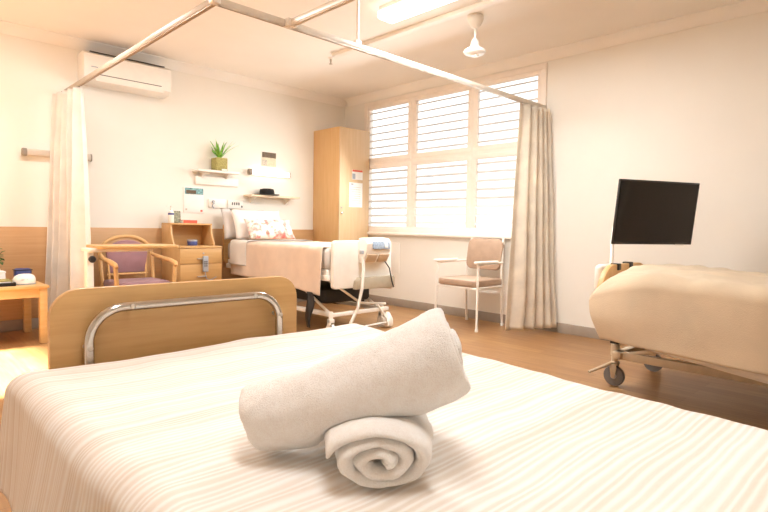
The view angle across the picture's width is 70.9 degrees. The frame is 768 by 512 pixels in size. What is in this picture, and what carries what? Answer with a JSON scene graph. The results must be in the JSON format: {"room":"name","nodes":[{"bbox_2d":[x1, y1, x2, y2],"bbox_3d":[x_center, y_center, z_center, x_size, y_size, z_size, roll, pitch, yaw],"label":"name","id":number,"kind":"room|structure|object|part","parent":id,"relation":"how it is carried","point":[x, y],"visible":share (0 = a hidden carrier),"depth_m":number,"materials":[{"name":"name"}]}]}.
{"room":"hospital room","nodes":[
{"label":"hospital room","id":0,"kind":"room"},
{"bbox_2d":[0,33,344,229],"bbox_3d":[-2.917,-0.703,5.325,6.660,2.730,0.100,-2,4,-44],"label":"wall","id":1,"kind":"structure","parent":0,"point":[144,150],"depth_m":5.70,"materials":[{"name":"paint"}]},
{"bbox_2d":[21,148,91,161],"bbox_3d":[-3.055,-0.946,5.050,0.570,0.070,0.078,-2,4,-44],"label":"wall lamp","id":2,"kind":"object","parent":1,"relation":"attached to","point":[24,151],"visible":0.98,"depth_m":4.91,"materials":[{"name":"white plastic"}]},
{"bbox_2d":[77,50,170,98],"bbox_3d":[-2.565,-1.797,5.368,0.820,0.291,0.219,-2,4,-44],"label":"air conditioner","id":3,"kind":"object","parent":1,"relation":"attached to","point":[130,76],"visible":0.86,"depth_m":5.30,"materials":[{"name":"white plastic"}]},
{"bbox_2d":[89,51,163,67],"bbox_3d":[-2.562,-1.939,5.359,0.700,0.006,0.160,-2,4,-44],"label":"grille","id":4,"kind":"object","parent":3,"relation":"attached to","point":[90,52],"depth_m":5.31,"materials":[{"name":"white plastic"}]},
{"bbox_2d":[0,299,306,331],"bbox_3d":[-3.088,0.619,5.170,5.930,0.100,0.018,-2,4,-44],"label":"baseboard","id":5,"kind":"structure","parent":1,"relation":"attached to","point":[8,325],"depth_m":4.90,"materials":[{"name":"grey plastic"}]},
{"bbox_2d":[0,227,312,320],"bbox_3d":[-3.081,0.147,5.145,5.930,0.845,0.016,-2,4,-44],"label":"wall panel","id":6,"kind":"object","parent":1,"relation":"attached to","point":[23,247],"depth_m":5.01,"materials":[{"name":"brown wood"}]},
{"bbox_2d":[0,20,346,106],"bbox_3d":[-2.831,-2.018,5.188,6.460,0.088,0.085,-2,4,-44],"label":"trim","id":7,"kind":"structure","parent":1,"relation":"attached to","point":[14,29],"depth_m":5.68,"materials":[{"name":"paint"}]},
{"bbox_2d":[183,187,203,212],"bbox_3d":[-2.124,-0.625,6.023,0.235,0.285,0.012,-2,4,-44],"label":"wall calendar","id":8,"kind":"object","parent":1,"relation":"attached to","point":[193,197],"visible":1,"depth_m":6.02,"materials":[{"name":"white paper"}]},
{"bbox_2d":[185,187,202,194],"bbox_3d":[-2.119,-0.724,6.018,0.216,0.071,0.002,-2,4,-44],"label":"picture","id":9,"kind":"object","parent":8,"relation":"attached to","point":[188,190],"depth_m":6.01},
{"bbox_2d":[194,176,237,186],"bbox_3d":[-1.919,-0.857,6.194,0.530,0.095,0.030,-2,4,-44],"label":"panel","id":10,"kind":"object","parent":1,"relation":"attached to","point":[205,180],"visible":1,"depth_m":6.17,"materials":[{"name":"white plastic"}]},
{"bbox_2d":[192,169,239,178],"bbox_3d":[-1.903,-0.917,6.111,0.500,0.094,0.165,-2,4,-44],"label":"wall shelf","id":11,"kind":"object","parent":1,"relation":"attached to","point":[202,171],"visible":1,"depth_m":6.05,"materials":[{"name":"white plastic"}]},
{"bbox_2d":[210,141,238,170],"bbox_3d":[-1.831,-1.141,6.069,0.331,0.358,0.287,-2,4,-44],"label":"potted plant","id":12,"kind":"object","parent":11,"relation":"on","point":[217,163],"visible":0.99,"depth_m":6.07,"materials":[{"name":"green plant"}]},
{"bbox_3d":[-1.867,-1.037,6.113,0.136,0.145,0.130,-2,4,-44],"label":"pot","id":13,"kind":"part","parent":12,"relation":"part of","materials":[{"name":"yellow ceramic"}]},
{"bbox_2d":[208,199,224,208],"bbox_3d":[-1.933,-0.598,6.185,0.196,0.108,0.050,-2,4,-44],"label":"outlet","id":14,"kind":"object","parent":1,"relation":"attached to","point":[212,203],"visible":1,"depth_m":6.17,"materials":[{"name":"white plastic"}]},
{"bbox_2d":[227,200,242,208],"bbox_3d":[-1.757,-0.611,6.371,0.195,0.100,0.026,-2,4,-44],"label":"power outlet","id":15,"kind":"object","parent":1,"relation":"attached to","point":[234,204],"visible":1,"depth_m":6.37,"materials":[{"name":"white plastic"}]},
{"bbox_2d":[261,151,275,167],"bbox_3d":[-1.423,-1.192,6.666,0.205,0.180,0.011,-2,4,-44],"label":"wall picture","id":16,"kind":"object","parent":1,"relation":"attached to","point":[268,159],"visible":1,"depth_m":6.66,"materials":[{"name":"white paper"}]},
{"bbox_2d":[247,169,290,177],"bbox_3d":[-1.413,-1.015,6.641,0.575,0.070,0.078,-2,4,-44],"label":"wall lamp","id":17,"kind":"object","parent":1,"relation":"attached to","point":[249,171],"visible":1,"depth_m":6.59,"materials":[{"name":"white plastic"}]},
{"bbox_2d":[243,194,299,204],"bbox_3d":[-1.371,-0.691,6.627,0.690,0.094,0.190,-2,4,-44],"label":"wall shelf","id":18,"kind":"object","parent":1,"relation":"attached to","point":[253,197],"visible":1,"depth_m":6.54,"materials":[{"name":"white wood"}]},
{"bbox_2d":[257,188,278,195],"bbox_3d":[-1.423,-0.777,6.556,0.310,0.082,0.310,-2,4,-44],"label":"hat","id":19,"kind":"object","parent":18,"relation":"on","point":[265,191],"visible":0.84,"depth_m":6.48,"materials":[{"name":"black fabric"}]},
{"bbox_2d":[0,0,743,98],"bbox_3d":[-0.342,-1.921,2.624,6.660,0.080,7.430,-2,4,-44],"label":"ceiling","id":20,"kind":"structure","parent":0,"point":[222,39],"depth_m":4.79,"materials":[{"name":"paint"}]},
{"bbox_2d":[61,0,546,108],"bbox_3d":[0.715,-1.640,3.672,3.492,0.560,7.224,-2,4,-44],"label":"track","id":21,"kind":"object","parent":20,"relation":"hanging from","point":[294,24],"visible":0.87,"depth_m":3.44,"materials":[{"name":"metal"}]},
{"bbox_2d":[45,86,90,310],"bbox_3d":[-2.831,-0.440,4.794,0.682,2.065,0.180,3,4,36],"label":"curtain","id":22,"kind":"object","parent":21,"relation":"hanging from","point":[68,224],"visible":0.81,"depth_m":4.75,"materials":[{"name":"white fabric"}]},
{"bbox_3d":[-1.976,-1.441,3.983,0.030,0.040,3.052,-2,4,-44],"label":"rail","id":23,"kind":"part","parent":21,"relation":"part of","materials":[{"name":"metal"}]},
{"bbox_3d":[0.886,-1.270,1.712,0.030,0.040,4.142,-2,4,-44],"label":"rail","id":24,"kind":"part","parent":21,"relation":"part of","materials":[{"name":"white metal"}]},
{"bbox_3d":[-0.174,-1.664,3.567,0.070,0.530,0.070,-2,4,-44],"label":"drop rod","id":25,"kind":"part","parent":21,"relation":"part of","materials":[{"name":"white plastic"}]},
{"bbox_3d":[0.335,-1.408,4.080,3.482,0.040,0.030,-2,4,-44],"label":"rail","id":26,"kind":"part","parent":21,"relation":"part of","materials":[{"name":"white metal"}]},
{"bbox_2d":[505,103,556,330],"bbox_3d":[1.399,-0.361,5.082,0.593,2.113,0.206,-1,4,-34],"label":"curtain","id":27,"kind":"object","parent":21,"relation":"hanging from","point":[530,304],"visible":1,"depth_m":5.09,"materials":[{"name":"beige fabric"}]},
{"bbox_2d":[378,0,455,23],"bbox_3d":[0.456,-1.883,3.829,0.170,0.100,1.300,-2,4,-44],"label":"fluorescent light","id":28,"kind":"object","parent":20,"relation":"attached to","point":[394,11],"visible":1,"depth_m":4.08,"materials":[{"name":"white plastic"}]},
{"bbox_2d":[332,0,507,57],"bbox_3d":[1.465,-1.879,3.421,0.070,0.030,5.650,-2,4,-44],"label":"conduit","id":29,"kind":"object","parent":20,"relation":"attached to","point":[484,4],"visible":1,"depth_m":4.53,"materials":[{"name":"white plastic"}]},
{"bbox_2d":[464,13,485,57],"bbox_3d":[0.746,-1.795,4.410,0.180,0.330,0.180,-2,4,-44],"label":"ceiling fan","id":30,"kind":"object","parent":20,"relation":"hanging from","point":[475,20],"visible":1,"depth_m":4.37,"materials":[{"name":"white plastic"}]},
{"bbox_2d":[0,301,767,511],"bbox_3d":[-0.389,0.884,2.777,6.660,0.080,7.430,-2,4,-44],"label":"floor","id":31,"kind":"structure","parent":0,"point":[567,357],"depth_m":4.00,"materials":[{"name":"brown wood"}]},
{"bbox_2d":[0,281,48,342],"bbox_3d":[-3.269,0.471,4.396,0.800,0.475,0.680,-2,4,-44],"label":"table","id":32,"kind":"object","parent":31,"relation":"on","point":[39,290],"visible":0.75,"depth_m":4.40,"materials":[{"name":"brown wood"}]},
{"bbox_2d":[0,248,4,264],"bbox_3d":[-3.360,0.075,4.643,0.231,0.284,0.213,2,3,22],"label":"leafy plant","id":33,"kind":"object","parent":32,"relation":"on","point":[1,263],"visible":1,"depth_m":4.66,"materials":[{"name":"green plant"}]},
{"bbox_2d":[0,270,5,278],"bbox_3d":[-3.320,0.179,4.452,0.306,0.100,0.146,-2,4,-44],"label":"storage box","id":34,"kind":"object","parent":32,"relation":"on","point":[2,273],"visible":0.78,"depth_m":4.49,"materials":[{"name":"white plastic"}]},
{"bbox_2d":[0,282,15,286],"bbox_3d":[-3.126,0.225,4.329,0.245,0.028,0.230,-2,4,-44],"label":"document tray","id":35,"kind":"object","parent":32,"relation":"on","point":[13,283],"visible":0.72,"depth_m":4.29,"materials":[{"name":"plastic"}]},
{"bbox_3d":[-3.143,0.227,4.309,0.202,0.008,0.195,-2,4,-44],"label":"leaflet","id":36,"kind":"object","parent":35,"relation":"in","visible":0},
{"bbox_3d":[-3.110,0.217,4.343,0.178,0.008,0.192,-2,4,-44],"label":"leaflet","id":37,"kind":"object","parent":36,"relation":"on","visible":0},
{"bbox_3d":[-3.128,0.209,4.327,0.190,0.008,0.189,-2,4,-44],"label":"leaflet","id":38,"kind":"object","parent":37,"relation":"on","visible":0},
{"bbox_2d":[0,279,12,281],"bbox_3d":[-3.117,0.199,4.338,0.182,0.008,0.186,-2,4,-44],"label":"leaflet","id":39,"kind":"object","parent":38,"relation":"on","point":[1,280],"visible":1,"depth_m":4.33,"materials":[{"name":"yellow paper"}]},
{"bbox_2d":[12,268,32,275],"bbox_3d":[-3.122,0.163,4.657,0.130,0.115,0.106,-2,4,-44],"label":"pouch","id":40,"kind":"object","parent":32,"relation":"on","point":[17,271],"visible":0.52,"depth_m":4.62,"materials":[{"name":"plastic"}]},
{"bbox_2d":[12,274,35,284],"bbox_3d":[-2.977,0.191,4.451,0.171,0.087,0.141,-2,4,-44],"label":"appliance","id":41,"kind":"object","parent":32,"relation":"on","point":[20,279],"visible":0.91,"depth_m":4.41,"materials":[{"name":"plastic"}]},
{"bbox_3d":[-3.220,0.457,4.862,0.056,0.453,0.056,-2,4,-44],"label":"leg","id":42,"kind":"part","parent":32,"relation":"part of","materials":[{"name":"brown wood"}]},
{"bbox_3d":[-2.802,0.487,4.432,0.056,0.453,0.056,-2,4,-44],"label":"leg","id":43,"kind":"part","parent":32,"relation":"part of","materials":[{"name":"brown wood"}]},
{"bbox_2d":[81,244,178,287],"bbox_3d":[-2.045,0.320,4.388,0.685,0.818,0.710,-2,4,-44],"label":"table","id":44,"kind":"object","parent":31,"relation":"on","point":[89,258],"visible":0.44,"depth_m":4.17,"materials":[{"name":"brown wood"}]},
{"bbox_3d":[-2.231,0.025,4.116,0.054,0.054,0.060,-2,4,-44],"label":"knob","id":45,"kind":"part","parent":44,"relation":"part of","materials":[{"name":"plastic"}]},
{"bbox_2d":[97,234,177,286],"bbox_3d":[-2.345,0.245,5.101,0.584,0.888,0.586,-2,4,-44],"label":"wooden armchair","id":46,"kind":"object","parent":31,"relation":"on","point":[135,262],"visible":0.52,"depth_m":5.19,"materials":[{"name":"brown wood"}]},
{"bbox_3d":[-2.511,0.046,4.890,0.052,0.117,0.534,-2,4,-41],"label":"armrest","id":47,"kind":"part","parent":46,"relation":"part of","materials":[{"name":"brown wood"}]},
{"bbox_3d":[-2.359,0.393,4.757,0.048,0.622,0.068,0,3,-9],"label":"leg","id":48,"kind":"part","parent":46,"relation":"part of","materials":[{"name":"brown wood"}]},
{"bbox_3d":[-2.509,0.001,5.262,0.380,0.315,0.044,-2,4,-44],"label":"backrest","id":49,"kind":"part","parent":46,"relation":"part of","materials":[{"name":"fabric"}]},
{"bbox_3d":[-2.498,0.174,5.257,0.380,0.023,0.023,-2,4,-44],"label":"rail","id":50,"kind":"part","parent":46,"relation":"part of","materials":[{"name":"brown wood"}]},
{"bbox_3d":[-2.333,0.263,5.089,0.470,0.075,0.430,-2,4,-44],"label":"seat","id":51,"kind":"part","parent":46,"relation":"part of","materials":[{"name":"fabric"}]},
{"bbox_3d":[-2.136,0.033,5.253,0.534,0.117,0.052,4,4,43],"label":"armrest","id":52,"kind":"part","parent":46,"relation":"part of","materials":[{"name":"brown wood"}]},
{"bbox_3d":[-1.996,0.380,5.109,0.068,0.622,0.048,2,3,10],"label":"leg","id":53,"kind":"part","parent":46,"relation":"part of","materials":[{"name":"brown wood"}]},
{"bbox_2d":[47,276,296,368],"bbox_3d":[0.092,0.544,1.075,0.960,0.800,2.258,-2,4,-44],"label":"hospital bed","id":54,"kind":"object","parent":31,"relation":"on","point":[88,325],"visible":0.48,"depth_m":1.78,"materials":[{"name":"brown wood"}]},
{"bbox_3d":[-0.639,0.303,1.832,0.689,0.334,0.029,-2,4,-44],"label":"grab rail","id":55,"kind":"part","parent":54,"relation":"part of","materials":[{"name":"silver metal"}]},
{"bbox_2d":[0,323,767,511],"bbox_3d":[0.215,0.540,1.060,1.350,0.399,2.284,-2,4,-44],"label":"bedspread","id":56,"kind":"object","parent":54,"relation":"on","point":[165,432],"visible":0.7,"depth_m":1.01,"materials":[{"name":"white fabric"}]},
{"bbox_2d":[324,413,432,488],"bbox_3d":[-0.011,0.294,0.986,0.189,0.096,0.385,1,3,-1],"label":"rolled towel","id":57,"kind":"object","parent":56,"relation":"on","point":[379,452],"visible":0.59,"depth_m":0.81,"materials":[{"name":"white fabric"}]},
{"bbox_2d":[239,308,470,450],"bbox_3d":[-0.051,0.214,0.938,0.400,0.253,0.176,1,3,-1],"label":"rolled towel","id":58,"kind":"object","parent":57,"relation":"on","point":[414,367],"visible":1,"depth_m":0.88,"materials":[{"name":"white fabric"}]},
{"bbox_2d":[161,223,221,281],"bbox_3d":[-2.055,0.151,5.778,0.468,1.003,0.478,-2,4,-44],"label":"base cabinet","id":59,"kind":"object","parent":31,"relation":"on","point":[189,259],"visible":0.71,"depth_m":5.68,"materials":[{"name":"brown wood"}]},
{"bbox_2d":[168,206,173,222],"bbox_3d":[-2.257,-0.440,5.693,0.076,0.180,0.061,-2,4,-44],"label":"pump bottle","id":60,"kind":"object","parent":59,"relation":"on","point":[170,213],"visible":1,"depth_m":5.68,"materials":[{"name":"white plastic"}]},
{"bbox_2d":[174,211,180,222],"bbox_3d":[-2.235,-0.416,5.790,0.090,0.136,0.052,-2,4,-44],"label":"photo card","id":61,"kind":"object","parent":59,"relation":"on","point":[177,216],"visible":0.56,"depth_m":5.78,"materials":[{"name":"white paper"}]},
{"bbox_2d":[180,220,196,222],"bbox_3d":[-2.113,-0.370,5.813,0.149,0.033,0.119,-2,4,-44],"label":"paperback book","id":62,"kind":"object","parent":59,"relation":"on","point":[181,221],"visible":0.91,"depth_m":5.77,"materials":[{"name":"red paper"}]},
{"bbox_2d":[187,240,196,245],"bbox_3d":[-2.064,-0.145,5.803,0.106,0.062,0.106,-2,4,-44],"label":"tin","id":63,"kind":"object","parent":59,"relation":"on","point":[189,242],"visible":1,"depth_m":5.76,"materials":[{"name":"blue metal"}]},
{"bbox_3d":[-1.908,0.173,5.627,0.456,0.180,0.018,-2,4,-44],"label":"drawer","id":64,"kind":"part","parent":59,"relation":"part of","materials":[{"name":"brown wood"}]},
{"bbox_3d":[-1.905,0.000,5.617,0.456,0.157,0.018,-2,4,-44],"label":"drawer","id":65,"kind":"part","parent":59,"relation":"part of","materials":[{"name":"brown wood"}]},
{"bbox_2d":[203,256,215,279],"bbox_3d":[-1.826,0.128,5.655,0.031,0.259,0.163,4,4,40],"label":"handset","id":66,"kind":"object","parent":59,"relation":"hanging from","point":[205,258],"visible":1,"depth_m":5.61,"materials":[{"name":"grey plastic"}]},
{"bbox_2d":[223,224,394,327],"bbox_3d":[-0.856,0.164,5.752,0.913,1.020,2.127,-2,4,-44],"label":"hospital bed","id":67,"kind":"object","parent":31,"relation":"on","point":[349,268],"visible":0.55,"depth_m":5.05,"materials":[{"name":"beige metal"}]},
{"bbox_2d":[220,208,263,238],"bbox_3d":[-1.620,-0.370,6.270,0.584,0.349,0.164,-2,4,-44],"label":"pillow","id":68,"kind":"object","parent":67,"relation":"on","point":[229,227],"visible":0.3,"depth_m":6.08,"materials":[{"name":"white fabric"}]},
{"bbox_3d":[-1.555,-0.164,6.513,0.840,0.470,0.030,-2,4,-44],"label":"headboard","id":69,"kind":"part","parent":67,"relation":"part of","materials":[{"name":"brown wood"}]},
{"bbox_3d":[-0.873,0.120,5.820,0.820,0.100,1.880,-2,4,-44],"label":"deck frame","id":70,"kind":"part","parent":67,"relation":"part of","materials":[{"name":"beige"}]},
{"bbox_3d":[-0.867,-0.027,5.809,0.820,0.195,1.850,-2,4,-44],"label":"mattress","id":71,"kind":"part","parent":67,"relation":"part of","materials":[{"name":"white fabric"}]},
{"bbox_2d":[230,240,391,295],"bbox_3d":[-0.835,0.077,5.782,0.924,0.457,1.682,-2,4,-44],"label":"blanket","id":72,"kind":"object","parent":67,"relation":"on","point":[300,262],"visible":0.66,"depth_m":5.29,"materials":[{"name":"beige fabric"}]},
{"bbox_2d":[230,239,311,265],"bbox_3d":[-1.283,-0.052,6.233,0.926,0.279,0.350,-2,4,-44],"label":"sheet","id":73,"kind":"object","parent":72,"relation":"on","point":[237,247],"visible":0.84,"depth_m":5.93,"materials":[{"name":"white fabric"}]},
{"bbox_2d":[230,209,279,238],"bbox_3d":[-1.443,-0.364,6.203,0.643,0.338,0.203,-2,4,-44],"label":"pillow","id":74,"kind":"object","parent":73,"relation":"on","point":[238,216],"visible":0.47,"depth_m":6.04,"materials":[{"name":"white fabric"}]},
{"bbox_2d":[244,219,295,238],"bbox_3d":[-1.283,-0.304,6.069,0.583,0.217,0.182,-2,4,-40],"label":"pillow","id":75,"kind":"object","parent":73,"relation":"on","point":[257,228],"visible":1,"depth_m":6.00,"materials":[{"name":"white fabric"}]},
{"bbox_3d":[-0.727,0.361,5.218,0.027,0.335,0.662,-2,4,-44],"label":"lift arm","id":76,"kind":"part","parent":67,"relation":"part of","materials":[{"name":"metal"}]},
{"bbox_3d":[-0.766,0.349,5.703,0.580,0.140,1.200,-2,4,-44],"label":"motor","id":77,"kind":"part","parent":67,"relation":"part of","materials":[{"name":"plastic"}]},
{"bbox_3d":[-0.845,0.490,5.790,0.720,0.045,1.820,-2,4,-44],"label":"frame","id":78,"kind":"part","parent":67,"relation":"part of","materials":[{"name":"white metal"}]},
{"bbox_3d":[-0.207,0.073,5.117,0.730,0.443,0.050,-2,4,-44],"label":"footboard","id":79,"kind":"part","parent":67,"relation":"part of","materials":[{"name":"white plastic"}]},
{"bbox_2d":[313,126,369,303],"bbox_3d":[-0.566,-0.520,7.151,0.506,2.245,0.570,-2,4,-44],"label":"wardrobe","id":80,"kind":"object","parent":31,"relation":"on","point":[339,150],"visible":0.66,"depth_m":6.94,"materials":[{"name":"brown wood"}]},
{"bbox_3d":[-0.390,-0.542,6.968,0.503,2.173,0.019,-2,4,-44],"label":"door","id":81,"kind":"part","parent":80,"relation":"part of","materials":[{"name":"laminate"}]},
{"bbox_2d":[349,182,362,207],"bbox_3d":[-0.364,-0.787,6.960,0.225,0.315,0.004,-2,4,-44],"label":"paper notice","id":82,"kind":"object","parent":80,"relation":"attached to","point":[355,189],"visible":1,"depth_m":6.96,"materials":[{"name":"white paper"}]},
{"bbox_2d":[352,169,362,179],"bbox_3d":[-0.343,-1.047,6.962,0.180,0.125,0.004,-2,4,-44],"label":"paper notice","id":83,"kind":"object","parent":80,"relation":"attached to","point":[356,174],"visible":1,"depth_m":6.96,"materials":[{"name":"white paper"}]},
{"bbox_2d":[433,237,504,331],"bbox_3d":[0.892,0.265,5.535,0.570,0.903,0.558,-2,4,-44],"label":"armchair","id":84,"kind":"object","parent":31,"relation":"on","point":[487,254],"visible":0.98,"depth_m":5.54,"materials":[{"name":"beige fabric"}]},
{"bbox_3d":[0.540,0.381,5.561,0.041,0.656,0.024,0,3,-13],"label":"leg","id":85,"kind":"part","parent":84,"relation":"part of","materials":[{"name":"white metal"}]},
{"bbox_3d":[0.650,0.038,5.640,0.380,0.024,0.048,-2,4,-44],"label":"armrest","id":86,"kind":"part","parent":84,"relation":"part of","materials":[{"name":"white metal"}]},
{"bbox_3d":[0.723,0.053,5.698,0.447,0.032,0.027,-2,4,-41],"label":"arm rail","id":87,"kind":"part","parent":84,"relation":"part of","materials":[{"name":"white metal"}]},
{"bbox_3d":[0.723,0.309,5.374,0.022,0.022,0.506,-2,4,-44],"label":"rail","id":88,"kind":"part","parent":84,"relation":"part of","materials":[{"name":"white metal"}]},
{"bbox_3d":[0.914,0.247,5.860,0.090,0.903,0.039,0,3,-21],"label":"leg","id":89,"kind":"part","parent":84,"relation":"part of","materials":[{"name":"white metal"}]},
{"bbox_3d":[0.885,0.257,5.528,0.490,0.067,0.488,-2,4,-44],"label":"seat","id":90,"kind":"part","parent":84,"relation":"part of","materials":[{"name":"beige plastic"}]},
{"bbox_3d":[0.898,0.406,5.192,0.024,0.656,0.041,2,3,14],"label":"leg","id":91,"kind":"part","parent":84,"relation":"part of","materials":[{"name":"white metal"}]},
{"bbox_3d":[1.065,-0.021,5.683,0.102,0.325,0.432,-2,4,-44],"label":"backrest","id":92,"kind":"part","parent":84,"relation":"part of","materials":[{"name":"brown leather"}]},
{"bbox_3d":[1.005,0.064,5.275,0.380,0.024,0.048,-2,4,-44],"label":"armrest","id":93,"kind":"part","parent":84,"relation":"part of","materials":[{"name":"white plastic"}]},
{"bbox_3d":[1.045,0.312,5.358,0.020,0.022,0.440,4,4,44],"label":"rail","id":94,"kind":"part","parent":84,"relation":"part of","materials":[{"name":"white metal"}]},
{"bbox_3d":[1.064,0.078,5.348,0.027,0.032,0.447,4,4,43],"label":"arm rail","id":95,"kind":"part","parent":84,"relation":"part of","materials":[{"name":"white metal"}]},
{"bbox_3d":[1.218,0.269,5.548,0.039,0.903,0.090,2,3,23],"label":"leg","id":96,"kind":"part","parent":84,"relation":"part of","materials":[{"name":"white metal"}]},
{"bbox_2d":[588,261,767,386],"bbox_3d":[2.251,0.486,2.856,0.960,0.795,2.148,-2,4,-44],"label":"hospital bed","id":97,"kind":"object","parent":31,"relation":"on","point":[614,375],"visible":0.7,"depth_m":3.37,"materials":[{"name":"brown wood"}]},
{"bbox_3d":[1.399,0.710,3.467,0.187,0.080,0.030,0,3,-10],"label":"brake lever","id":98,"kind":"part","parent":97,"relation":"part of","materials":[{"name":"beige metal"}]},
{"bbox_3d":[1.491,0.503,3.467,0.052,0.270,0.052,-2,4,-44],"label":"corner post","id":99,"kind":"part","parent":97,"relation":"part of","materials":[{"name":"beige metal"}]},
{"bbox_3d":[1.605,0.220,3.583,0.862,0.345,0.035,-2,4,-44],"label":"footboard","id":100,"kind":"part","parent":97,"relation":"part of","materials":[{"name":"brown wood"}]},
{"bbox_3d":[1.811,0.522,3.110,0.031,0.270,0.789,-2,4,-44],"label":"lift arm","id":101,"kind":"part","parent":97,"relation":"part of","materials":[{"name":"beige metal"}]},
{"bbox_2d":[610,179,699,262],"bbox_3d":[1.908,-0.129,3.892,0.821,0.819,0.227,-1,4,-28],"label":"television","id":102,"kind":"object","parent":97,"relation":"attached to","point":[646,211],"visible":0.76,"depth_m":3.86,"materials":[{"name":"plastic"}]},
{"bbox_2d":[589,264,767,375],"bbox_3d":[2.299,0.351,2.800,1.164,0.504,2.062,-2,4,-44],"label":"blanket","id":103,"kind":"object","parent":97,"relation":"on","point":[717,315],"visible":1,"depth_m":2.81,"materials":[{"name":"beige fabric"}]},
{"bbox_3d":[2.322,0.670,2.947,0.600,0.050,1.920,-2,4,-44],"label":"frame","id":104,"kind":"part","parent":97,"relation":"part of","materials":[{"name":"beige metal"}]},
{"bbox_2d":[649,350,767,383],"bbox_3d":[2.401,0.423,2.694,1.050,0.471,1.687,-2,4,-44],"label":"sheet","id":105,"kind":"object","parent":97,"relation":"on","point":[754,376],"visible":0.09,"depth_m":2.66,"materials":[{"name":"beige fabric"}]},
{"bbox_2d":[345,11,767,327],"bbox_3d":[1.996,-0.603,4.990,0.120,2.730,7.230,-2,4,-44],"label":"wall","id":106,"kind":"structure","parent":0,"point":[690,105],"depth_m":4.63,"materials":[{"name":"paint"}]},
{"bbox_2d":[391,243,399,272],"bbox_3d":[0.079,0.017,6.899,0.008,0.380,0.330,-2,4,-44],"label":"wall plate","id":107,"kind":"object","parent":106,"relation":"attached to","point":[395,247],"visible":0.44,"depth_m":6.83,"materials":[{"name":"paint"}]},
{"bbox_2d":[364,62,547,238],"bbox_3d":[0.693,-1.090,6.266,0.150,1.730,2.680,-2,4,-44],"label":"window","id":108,"kind":"structure","parent":106,"relation":"in","point":[495,234],"depth_m":6.11,"materials":[{"name":"paint"}]},
{"bbox_2d":[368,161,410,228],"bbox_3d":[0.054,-0.750,6.918,0.064,0.860,0.800,-2,4,-44],"label":"plantation shutter","id":109,"kind":"object","parent":108,"relation":"attached to","point":[400,164],"visible":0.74,"depth_m":6.86,"materials":[{"name":"paint"}]},
{"bbox_2d":[367,98,411,162],"bbox_3d":[0.068,-1.579,6.873,0.064,0.740,0.800,-2,4,-44],"label":"plantation shutter","id":110,"kind":"object","parent":108,"relation":"attached to","point":[409,100],"visible":0.86,"depth_m":6.82,"materials":[{"name":"paint"}]},
{"bbox_3d":[0.653,-0.243,6.287,0.080,0.035,2.680,-2,4,-44],"label":"sill","id":111,"kind":"part","parent":108,"relation":"part of","materials":[{"name":"paint"}]},
{"bbox_2d":[412,155,470,229],"bbox_3d":[0.663,-0.706,6.292,0.064,0.860,0.870,-2,4,-44],"label":"plantation shutter","id":112,"kind":"object","parent":108,"relation":"attached to","point":[467,158],"visible":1,"depth_m":6.27,"materials":[{"name":"paint"}]},
{"bbox_2d":[413,86,472,157],"bbox_3d":[0.677,-1.535,6.247,0.064,0.740,0.870,-2,4,-44],"label":"plantation shutter","id":113,"kind":"object","parent":108,"relation":"attached to","point":[467,149],"visible":0.94,"depth_m":6.22,"materials":[{"name":"paint"}]},
{"bbox_2d":[471,150,516,230],"bbox_3d":[1.272,-0.662,5.665,0.064,0.860,0.820,-2,4,-44],"label":"plantation shutter","id":114,"kind":"object","parent":108,"relation":"attached to","point":[475,189],"visible":0.58,"depth_m":5.79,"materials":[{"name":"paint"}]},
{"bbox_2d":[473,69,541,151],"bbox_3d":[1.286,-1.491,5.620,0.064,0.740,0.820,-2,4,-44],"label":"plantation shutter","id":115,"kind":"object","parent":108,"relation":"attached to","point":[476,148],"visible":0.62,"depth_m":5.68,"materials":[{"name":"paint"}]},
{"bbox_2d":[368,294,609,340],"bbox_3d":[2.119,0.728,4.813,0.018,0.095,6.670,-2,4,-44],"label":"baseboard","id":116,"kind":"structure","parent":106,"relation":"attached to","point":[576,330],"depth_m":5.95,"materials":[{"name":"grey plastic"}]},
{"bbox_2d":[344,0,767,105],"bbox_3d":[1.974,-1.917,4.817,0.085,0.088,7.145,-2,4,-44],"label":"trim","id":117,"kind":"structure","parent":106,"relation":"attached to","point":[746,7],"depth_m":4.91,"materials":[{"name":"paint"}]}
]}

